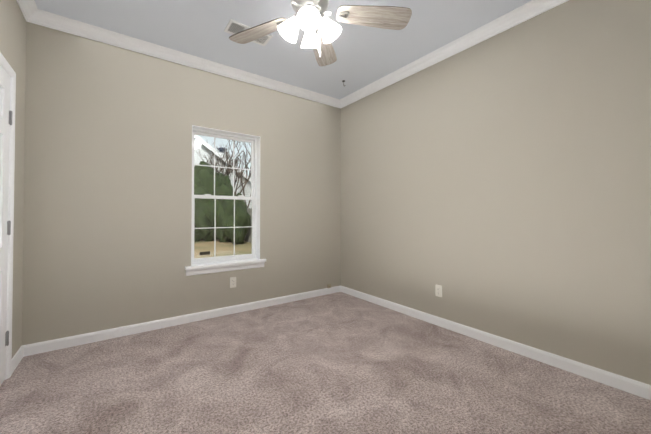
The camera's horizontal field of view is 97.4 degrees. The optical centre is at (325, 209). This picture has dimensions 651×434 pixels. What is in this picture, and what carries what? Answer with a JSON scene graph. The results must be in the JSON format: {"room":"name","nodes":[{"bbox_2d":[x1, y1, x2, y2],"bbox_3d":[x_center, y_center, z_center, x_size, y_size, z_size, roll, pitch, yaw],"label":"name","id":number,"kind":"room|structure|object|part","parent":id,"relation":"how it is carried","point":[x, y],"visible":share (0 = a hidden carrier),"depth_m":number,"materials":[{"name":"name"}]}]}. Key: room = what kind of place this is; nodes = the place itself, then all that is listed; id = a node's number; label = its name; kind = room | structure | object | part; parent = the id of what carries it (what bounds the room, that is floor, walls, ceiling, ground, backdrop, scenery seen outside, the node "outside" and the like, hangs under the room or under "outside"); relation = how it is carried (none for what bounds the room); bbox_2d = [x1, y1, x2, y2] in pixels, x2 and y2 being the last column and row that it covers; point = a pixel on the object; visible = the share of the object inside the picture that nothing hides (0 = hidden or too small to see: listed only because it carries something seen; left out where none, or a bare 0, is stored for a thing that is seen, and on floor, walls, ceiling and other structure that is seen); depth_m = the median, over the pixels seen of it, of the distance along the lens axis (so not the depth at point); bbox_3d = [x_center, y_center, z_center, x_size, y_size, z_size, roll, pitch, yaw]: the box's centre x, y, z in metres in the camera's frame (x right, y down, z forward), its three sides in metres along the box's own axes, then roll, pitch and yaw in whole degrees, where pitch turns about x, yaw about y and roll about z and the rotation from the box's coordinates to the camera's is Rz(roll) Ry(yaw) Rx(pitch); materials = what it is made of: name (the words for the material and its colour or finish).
{"room":"empty bedroom","nodes":[
{"label":"empty bedroom","id":0,"kind":"room"},
{"bbox_2d":[0,0,25,357],"bbox_3d":[-1.324,-0.241,0.651,0.180,2.720,3.800,1,-1,-36],"label":"wall","id":1,"kind":"structure","parent":0,"point":[12,35],"depth_m":2.10,"materials":[{"name":"beige paint"}]},
{"bbox_2d":[0,65,11,384],"bbox_3d":[-1.915,0.110,1.598,0.048,2.022,0.832,1,-1,-36],"label":"door","id":2,"kind":"structure","parent":1,"relation":"in","point":[4,122],"depth_m":1.86,"materials":[{"name":"white wood"}]},
{"bbox_3d":[-2.134,0.119,1.929,0.013,1.583,0.040,1,-1,-36],"label":"door hinges","id":3,"kind":"part","parent":2,"relation":"part of","materials":[{"name":"silver metal"}]},
{"bbox_2d":[0,52,15,379],"bbox_3d":[-1.967,0.083,1.548,0.196,2.098,0.941,1,-1,-36],"label":"door frame","id":4,"kind":"structure","parent":1,"relation":"attached to","point":[7,67],"depth_m":1.94,"materials":[{"name":"white wood"}]},
{"bbox_2d":[11,345,26,374],"bbox_3d":[-2.259,1.097,2.090,0.014,0.085,0.301,1,-1,-36],"label":"baseboard","id":5,"kind":"structure","parent":1,"relation":"attached to","point":[22,352],"depth_m":2.12,"materials":[{"name":"white wood"}]},
{"bbox_2d":[16,0,43,25],"bbox_3d":[-1.220,-1.555,0.745,0.076,0.090,3.800,1,-1,-36],"label":"crown molding","id":6,"kind":"structure","parent":1,"relation":"attached to","point":[32,12],"depth_m":2.21,"materials":[{"name":"white wood"}]},
{"bbox_2d":[22,22,340,344],"bbox_3d":[-1.126,-0.205,3.251,3.550,2.720,0.180,1,-1,-36],"label":"wall","id":7,"kind":"structure","parent":0,"point":[107,216],"depth_m":2.70,"materials":[{"name":"beige paint"}]},
{"bbox_2d":[27,286,338,355],"bbox_3d":[-1.085,1.111,3.142,3.150,0.085,0.014,1,-1,-36],"label":"baseboard","id":8,"kind":"structure","parent":7,"relation":"attached to","point":[66,342],"depth_m":2.77,"materials":[{"name":"white wood"}]},
{"bbox_2d":[40,10,339,107],"bbox_3d":[-1.055,-1.521,3.163,3.000,0.090,0.076,1,-1,-36],"label":"crown molding","id":9,"kind":"structure","parent":7,"relation":"attached to","point":[50,20],"depth_m":2.81,"materials":[{"name":"white wood"}]},
{"bbox_2d":[185,125,265,275],"bbox_3d":[-1.119,-0.099,3.228,0.874,1.553,0.242,1,-1,-36],"label":"window unit","id":10,"kind":"structure","parent":7,"relation":"in","point":[208,265],"depth_m":3.26,"materials":[{"name":"white wood"}]},
{"bbox_3d":[-1.158,-0.143,3.283,0.654,1.367,0.039,1,-1,-36],"label":"glass","id":11,"kind":"part","parent":10,"relation":"part of","materials":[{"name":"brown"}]},
{"bbox_2d":[230,277,235,287],"bbox_3d":[-1.030,0.809,3.189,0.070,0.115,0.009,1,-1,-36],"label":"outlet","id":12,"kind":"object","parent":7,"relation":"attached to","point":[232,282],"visible":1,"depth_m":3.18,"materials":[{"name":"white plastic"}]},
{"bbox_2d":[35,0,530,98],"bbox_3d":[0.041,-1.647,1.659,3.550,0.120,4.160,1,-1,-36],"label":"ceiling","id":13,"kind":"structure","parent":0,"point":[366,55],"depth_m":2.52,"materials":[{"name":"white paint"}]},
{"bbox_2d":[224,19,272,45],"bbox_3d":[-0.684,-1.570,2.549,0.380,0.009,0.185,1,-1,-36],"label":"ceiling vent","id":14,"kind":"object","parent":13,"relation":"in","point":[233,27],"visible":0.65,"depth_m":2.50,"materials":[{"name":"white"}]},
{"bbox_2d":[229,0,411,65],"bbox_3d":[-0.113,-1.280,1.790,1.265,0.610,1.277,1,-1,-36],"label":"fan light","id":15,"kind":"object","parent":13,"relation":"hanging from","point":[309,17],"visible":1,"depth_m":1.87,"materials":[{"name":"brown metal"}]},
{"label":"fan blade","id":16,"kind":"part","parent":15,"relation":"part of","materials":[{"name":"brown wood"}]},
{"bbox_3d":[-0.100,-1.378,1.825,0.244,0.414,0.244,1,-1,-36],"label":"fan motor","id":17,"kind":"part","parent":15,"relation":"part of","materials":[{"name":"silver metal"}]},
{"bbox_3d":[-0.021,-1.262,2.236,0.164,0.006,0.490,-13,-3,11],"label":"fan blade","id":18,"kind":"part","parent":15,"relation":"part of","materials":[{"name":"grey wood"}]},
{"label":"fan blade","id":19,"kind":"part","parent":15,"relation":"part of","materials":[{"name":"brown wood"}]},
{"bbox_2d":[0,292,650,433],"bbox_3d":[0.041,1.193,1.619,3.550,0.120,4.160,1,-1,-36],"label":"floor","id":20,"kind":"structure","parent":0,"point":[339,363],"depth_m":1.86,"materials":[{"name":"carpet"}]},
{"bbox_2d":[341,0,650,384],"bbox_3d":[1.406,-0.213,2.627,0.180,2.720,3.800,1,-1,-36],"label":"wall","id":21,"kind":"structure","parent":0,"point":[499,184],"depth_m":2.25,"materials":[{"name":"beige paint"}]},
{"bbox_2d":[435,284,441,296],"bbox_3d":[1.124,0.805,2.841,0.009,0.115,0.070,1,-1,-36],"label":"outlet","id":22,"kind":"object","parent":21,"relation":"attached to","point":[438,290],"visible":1,"depth_m":2.84,"materials":[{"name":"white plastic"}]},
{"bbox_2d":[340,0,568,108],"bbox_3d":[1.302,-1.529,2.571,0.076,0.090,3.800,1,-1,-36],"label":"crown molding","id":23,"kind":"structure","parent":21,"relation":"attached to","point":[533,8],"depth_m":2.63,"materials":[{"name":"white wood"}]},
{"bbox_2d":[339,285,650,399],"bbox_3d":[1.327,1.103,2.552,0.014,0.085,3.800,1,-1,-36],"label":"baseboard","id":24,"kind":"structure","parent":21,"relation":"attached to","point":[631,386],"depth_m":2.22,"materials":[{"name":"white wood"}]},
{"label":"outside","id":25,"kind":"structure","parent":0,"visible":0},
{"bbox_2d":[194,134,251,258],"bbox_3d":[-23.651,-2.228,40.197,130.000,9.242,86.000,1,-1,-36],"label":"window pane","id":26,"kind":"object","parent":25,"point":[228,184],"depth_m":15.23,"materials":[{"name":"green"}]}
]}

